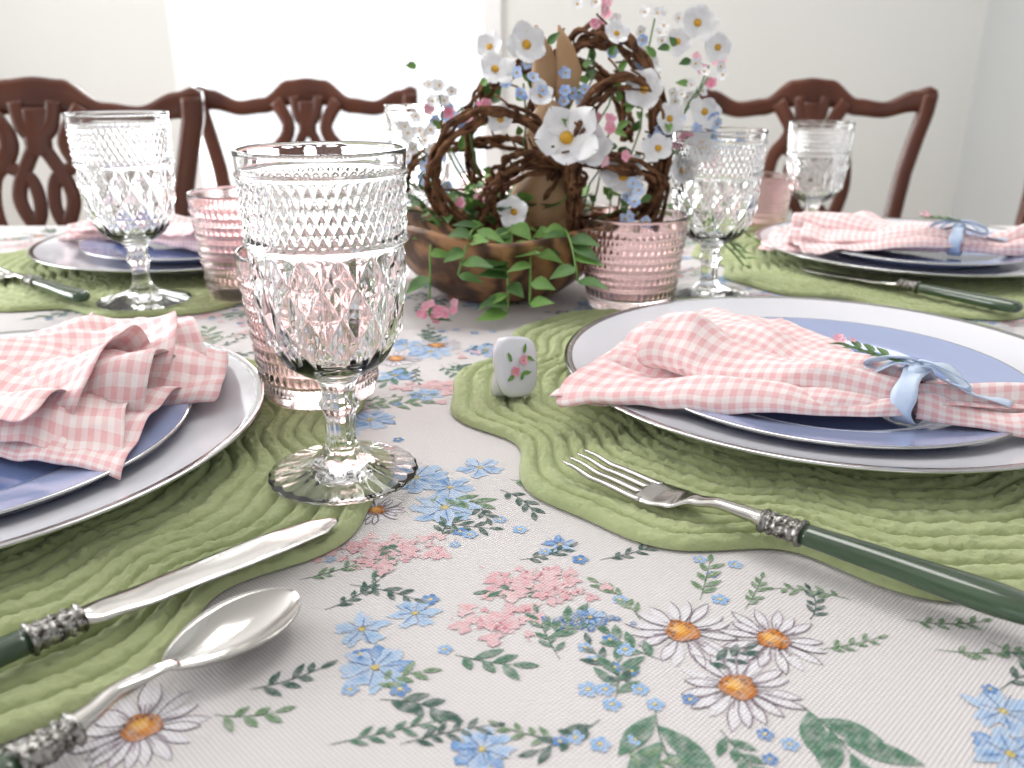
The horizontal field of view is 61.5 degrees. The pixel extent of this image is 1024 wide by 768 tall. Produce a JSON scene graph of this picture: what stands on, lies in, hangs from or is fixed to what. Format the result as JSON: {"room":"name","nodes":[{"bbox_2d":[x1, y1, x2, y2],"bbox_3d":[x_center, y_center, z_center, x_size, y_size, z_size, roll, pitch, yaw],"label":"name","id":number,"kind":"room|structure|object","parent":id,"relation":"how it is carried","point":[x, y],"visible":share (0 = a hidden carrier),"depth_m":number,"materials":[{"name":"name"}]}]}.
{"room":"dining room","nodes":[
{"label":"dining room","id":0,"kind":"room"},
{"bbox_2d":[0,0,988,225],"bbox_3d":[-0.450,-1.490,3.086,4.300,2.600,0.120,0,20,0],"label":"wall","id":1,"kind":"structure","parent":0,"point":[114,51],"depth_m":3.13,"materials":[{"name":"white paint"}]},
{"bbox_2d":[165,0,500,188],"bbox_3d":[-0.635,-1.484,3.041,1.230,1.900,0.130,0,20,0],"label":"window","id":2,"kind":"structure","parent":1,"relation":"in","point":[175,9],"depth_m":3.10,"materials":[{"name":"white"}]},
{"bbox_2d":[951,0,1023,225],"bbox_3d":[1.750,-0.521,0.422,0.100,2.600,5.550,0,20,0],"label":"wall","id":3,"kind":"structure","parent":0,"point":[990,182],"depth_m":3.01,"materials":[{"name":"grey paint"}]},
{"bbox_3d":[-0.450,0.724,0.876,4.300,0.050,5.550,0,20,0],"label":"floor","id":4,"kind":"structure","parent":0,"visible":0},
{"bbox_2d":[0,76,204,225],"bbox_3d":[-0.742,0.033,1.319,0.535,0.947,0.505,-2,20,-6],"label":"dining chair","id":5,"kind":"object","parent":4,"relation":"on","point":[35,105],"visible":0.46,"depth_m":1.40,"materials":[{"name":"brown wood"}]},
{"bbox_2d":[195,77,417,185],"bbox_3d":[-0.444,-0.129,1.769,0.482,0.942,0.505,0,20,1],"label":"dining chair","id":6,"kind":"object","parent":4,"relation":"on","point":[306,97],"visible":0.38,"depth_m":1.84,"materials":[{"name":"brown wood"}]},
{"bbox_2d":[694,78,938,217],"bbox_3d":[0.594,-0.095,1.675,0.482,0.942,0.505,1,20,3],"label":"dining chair","id":7,"kind":"object","parent":4,"relation":"on","point":[810,98],"visible":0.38,"depth_m":1.74,"materials":[{"name":"brown wood"}]},
{"bbox_2d":[1014,189,1023,225],"bbox_3d":[1.117,-0.238,2.063,0.505,0.947,0.535,0,20,0],"label":"dining chair","id":8,"kind":"object","parent":4,"relation":"on","point":[1019,221],"visible":0.02,"depth_m":2.20,"materials":[{"name":"brown wood"}]},
{"bbox_3d":[-0.025,0.328,0.798,2.940,0.748,1.145,0,20,0],"label":"dining table","id":9,"kind":"object","parent":4,"relation":"on","visible":0},
{"bbox_2d":[0,226,1023,767],"bbox_3d":[-0.025,0.087,0.710,3.002,0.241,1.208,0,20,0],"label":"floral tablecloth","id":10,"kind":"object","parent":9,"relation":"on","point":[469,619],"visible":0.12,"depth_m":0.32,"materials":[{"name":"white fabric"}]},
{"bbox_2d":[0,249,242,317],"bbox_3d":[-0.365,-0.145,0.985,0.490,0.006,0.490,-4,20,-11],"label":"placemat","id":11,"kind":"object","parent":10,"relation":"on","point":[15,296],"visible":0.12,"depth_m":0.83,"materials":[{"name":"green fabric"}]},
{"bbox_2d":[0,267,89,301],"bbox_3d":[-0.468,-0.101,0.835,0.218,0.012,0.026,15,25,36],"label":"fork","id":12,"kind":"object","parent":11,"relation":"on","point":[67,292],"visible":1,"depth_m":0.80,"materials":[{"name":"silver metal"}]},
{"bbox_2d":[27,216,203,274],"bbox_3d":[-0.362,-0.159,0.990,0.344,0.017,0.344,0,20,0],"label":"charger plate","id":13,"kind":"object","parent":11,"relation":"on","point":[50,251],"visible":0.17,"depth_m":0.91,"materials":[{"name":"white ceramic"}]},
{"bbox_2d":[78,238,199,262],"bbox_3d":[-0.362,-0.162,0.989,0.246,0.013,0.246,0,20,0],"label":"salad plate","id":14,"kind":"object","parent":13,"relation":"on","point":[109,249],"visible":0.23,"depth_m":0.94,"materials":[{"name":"blue ceramic"}]},
{"bbox_2d":[58,214,197,251],"bbox_3d":[-0.378,-0.178,0.968,0.292,0.045,0.168,1,20,3],"label":"gingham napkin","id":15,"kind":"object","parent":14,"relation":"on","point":[179,233],"visible":0.2,"depth_m":0.95,"materials":[{"name":"pink fabric"}]},
{"bbox_2d":[62,110,191,310],"bbox_3d":[-0.338,-0.155,0.763,0.084,0.165,0.084,-7,21,-20],"label":"glass goblet","id":16,"kind":"object","parent":11,"relation":"on","point":[122,160],"visible":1,"depth_m":0.73,"materials":[{"name":"white"}]},
{"bbox_2d":[186,185,243,301],"bbox_3d":[-0.249,-0.132,0.801,0.092,0.095,0.092,14,24,34],"label":"glass tumbler","id":17,"kind":"object","parent":11,"relation":"on","point":[216,220],"visible":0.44,"depth_m":0.77,"materials":[{"name":"pink glass"}]},
{"bbox_2d":[0,587,300,767],"bbox_3d":[-0.145,0.112,0.264,0.033,0.013,0.202,13,24,32],"label":"spoon","id":18,"kind":"object","parent":10,"relation":"on","point":[239,624],"visible":1,"depth_m":0.31,"materials":[{"name":"silver metal"}]},
{"bbox_2d":[0,341,373,744],"bbox_3d":[-0.313,0.047,0.459,0.490,0.006,0.490,2,20,6],"label":"placemat","id":19,"kind":"object","parent":10,"relation":"on","point":[227,501],"visible":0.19,"depth_m":0.38,"materials":[{"name":"green fabric"}]},
{"bbox_2d":[0,330,264,549],"bbox_3d":[-0.320,0.027,0.478,0.354,0.017,0.354,0,20,0],"label":"charger plate","id":20,"kind":"object","parent":19,"relation":"on","point":[208,428],"visible":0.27,"depth_m":0.43,"materials":[{"name":"white ceramic"}]},
{"bbox_2d":[0,403,190,514],"bbox_3d":[-0.306,0.029,0.463,0.254,0.013,0.254,0,20,0],"label":"salad plate","id":21,"kind":"object","parent":20,"relation":"on","point":[23,484],"visible":0.16,"depth_m":0.42,"materials":[{"name":"blue glazed ceramic"},{"name":"silver rim"}]},
{"bbox_2d":[0,311,228,479],"bbox_3d":[-0.332,-0.016,0.520,0.327,0.046,0.250,0,20,0],"label":"gingham napkin","id":22,"kind":"object","parent":21,"relation":"on","point":[82,391],"visible":1,"depth_m":0.47,"materials":[{"name":"pink fabric"}]},
{"bbox_2d":[0,518,338,668],"bbox_3d":[-0.159,0.086,0.320,0.020,0.012,0.226,17,26,39],"label":"knife","id":23,"kind":"object","parent":19,"relation":"on","point":[53,629],"visible":1,"depth_m":0.34,"materials":[{"name":"silver metal"}]},
{"bbox_2d":[234,246,378,409],"bbox_3d":[-0.126,-0.040,0.549,0.090,0.095,0.090,-15,25,-35],"label":"glass tumbler","id":24,"kind":"object","parent":19,"relation":"on","point":[284,387],"visible":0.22,"depth_m":0.53,"materials":[{"name":"pink glass"}]},
{"bbox_2d":[231,141,417,505],"bbox_3d":[-0.088,-0.031,0.424,0.080,0.165,0.080,9,22,24],"label":"glass goblet","id":25,"kind":"object","parent":19,"relation":"on","point":[324,223],"visible":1,"depth_m":0.39,"materials":[{"name":"white"}]},
{"bbox_2d":[384,104,451,206],"bbox_3d":[-0.110,-0.249,1.037,0.080,0.166,0.080,13,24,32],"label":"glass goblet","id":26,"kind":"object","parent":10,"relation":"on","point":[393,112],"visible":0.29,"depth_m":0.99,"materials":[{"name":"white"}]},
{"bbox_2d":[458,170,517,193],"bbox_3d":[-0.030,-0.230,1.108,0.076,0.081,0.076,-11,23,-27],"label":"glass tumbler","id":27,"kind":"object","parent":10,"relation":"on","point":[461,183],"visible":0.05,"depth_m":1.08,"materials":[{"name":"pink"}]},
{"bbox_2d":[404,203,611,301],"bbox_3d":[-0.011,-0.129,0.837,0.226,0.078,0.224,0,20,0],"label":"wooden bowl","id":28,"kind":"object","parent":10,"relation":"on","point":[444,277],"visible":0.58,"depth_m":0.76,"materials":[{"name":"brown wood"}]},
{"bbox_2d":[395,0,761,323],"bbox_3d":[0.068,-0.212,0.782,0.385,0.268,0.245,0,20,0],"label":"floral arrangement","id":29,"kind":"object","parent":28,"relation":"in","point":[568,142],"visible":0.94,"depth_m":0.76,"materials":[{"name":"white plant"}]},
{"bbox_2d":[511,25,581,242],"bbox_3d":[0.030,-0.222,0.788,0.072,0.198,0.076,0,20,0],"label":"bunny figurine","id":30,"kind":"object","parent":29,"relation":"on","point":[548,66],"visible":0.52,"depth_m":0.77,"materials":[{"name":"beige wood"}]},
{"bbox_2d":[580,206,688,310],"bbox_3d":[0.109,-0.113,0.783,0.097,0.084,0.097,-7,21,-18],"label":"glass tumbler","id":31,"kind":"object","parent":10,"relation":"on","point":[641,261],"visible":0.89,"depth_m":0.75,"materials":[{"name":"pink glass"}]},
{"bbox_2d":[671,126,768,298],"bbox_3d":[0.189,-0.159,0.806,0.086,0.154,0.086,6,21,15],"label":"glass goblet","id":32,"kind":"object","parent":10,"relation":"on","point":[721,172],"visible":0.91,"depth_m":0.77,"materials":[{"name":"white"}]},
{"bbox_2d":[450,296,1023,601],"bbox_3d":[0.205,0.002,0.581,0.490,0.006,0.490,0,20,-1],"label":"placemat","id":33,"kind":"object","parent":10,"relation":"on","point":[972,523],"visible":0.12,"depth_m":0.44,"materials":[{"name":"green fabric"}]},
{"bbox_2d":[491,336,536,397],"bbox_3d":[0.002,-0.010,0.556,0.034,0.043,0.022,-16,25,-37],"label":"marker","id":34,"kind":"object","parent":33,"relation":"on","point":[514,357],"visible":1,"depth_m":0.55,"materials":[{"name":"white ceramic"}]},
{"bbox_2d":[562,449,1023,624],"bbox_3d":[0.116,0.062,0.387,0.218,0.012,0.026,16,26,37],"label":"fork","id":35,"kind":"object","parent":33,"relation":"on","point":[981,594],"visible":1,"depth_m":0.36,"materials":[{"name":"silver metal"}]},
{"bbox_2d":[564,296,1023,473],"bbox_3d":[0.207,-0.009,0.577,0.344,0.017,0.344,0,20,0],"label":"charger plate","id":36,"kind":"object","parent":33,"relation":"on","point":[598,337],"visible":0.21,"depth_m":0.59,"materials":[{"name":"white ceramic"}]},
{"bbox_2d":[684,317,1023,449],"bbox_3d":[0.200,-0.004,0.554,0.246,0.013,0.246,0,20,0],"label":"salad plate","id":37,"kind":"object","parent":36,"relation":"on","point":[975,366],"visible":0.23,"depth_m":0.49,"materials":[{"name":"blue ceramic"}]},
{"bbox_2d":[549,308,1023,437],"bbox_3d":[0.203,-0.023,0.544,0.329,0.044,0.187,5,21,13],"label":"gingham napkin","id":38,"kind":"object","parent":37,"relation":"on","point":[714,360],"visible":1,"depth_m":0.49,"materials":[{"name":"pink fabric"}]},
{"bbox_2d":[830,333,903,361],"bbox_3d":[0.202,-0.021,0.487,0.019,0.010,0.040,-18,26,-40],"label":"flower sprig","id":39,"kind":"object","parent":38,"relation":"on","point":[857,345],"visible":1,"depth_m":0.49,"materials":[{"name":"green plant"}]},
{"bbox_2d":[691,233,1023,320],"bbox_3d":[0.455,-0.141,0.976,0.490,0.006,0.490,-11,23,-27],"label":"placemat","id":40,"kind":"object","parent":10,"relation":"on","point":[777,272],"visible":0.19,"depth_m":0.86,"materials":[{"name":"green fabric"}]},
{"bbox_2d":[745,172,791,234],"bbox_3d":[0.330,-0.238,1.137,0.076,0.076,0.076,-11,23,-28],"label":"glass tumbler","id":41,"kind":"object","parent":40,"relation":"on","point":[775,195],"visible":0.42,"depth_m":1.11,"materials":[{"name":"pink glass"}]},
{"bbox_2d":[786,120,855,211],"bbox_3d":[0.380,-0.253,1.078,0.078,0.145,0.078,-10,22,-26],"label":"glass goblet","id":42,"kind":"object","parent":40,"relation":"on","point":[818,151],"visible":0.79,"depth_m":1.04,"materials":[{"name":"white"}]},
{"bbox_2d":[755,218,1023,278],"bbox_3d":[0.452,-0.152,0.972,0.344,0.017,0.344,0,20,0],"label":"charger plate","id":43,"kind":"object","parent":40,"relation":"on","point":[833,258],"visible":0.28,"depth_m":0.90,"materials":[{"name":"white ceramic"}]},
{"bbox_2d":[833,230,1023,267],"bbox_3d":[0.455,-0.154,0.968,0.246,0.013,0.246,0,20,0],"label":"salad plate","id":44,"kind":"object","parent":43,"relation":"on","point":[905,258],"visible":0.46,"depth_m":0.91,"materials":[{"name":"blue ceramic"}]},
{"bbox_2d":[757,211,1023,256],"bbox_3d":[0.434,-0.159,0.923,0.320,0.040,0.191,15,25,35],"label":"gingham napkin","id":45,"kind":"object","parent":44,"relation":"on","point":[818,233],"visible":1,"depth_m":0.92,"materials":[{"name":"pink fabric"}]},
{"bbox_2d":[919,210,960,220],"bbox_3d":[0.453,-0.178,0.911,0.041,0.007,0.019,13,24,31],"label":"flower sprig","id":46,"kind":"object","parent":45,"relation":"on","point":[927,215],"visible":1,"depth_m":0.91,"materials":[{"name":"green plant"}]},
{"bbox_2d":[799,267,1023,312],"bbox_3d":[0.369,-0.096,0.821,0.020,0.012,0.226,-14,24,-34],"label":"knife","id":47,"kind":"object","parent":40,"relation":"on","point":[981,300],"visible":1,"depth_m":0.78,"materials":[{"name":"silver metal"}]}
]}

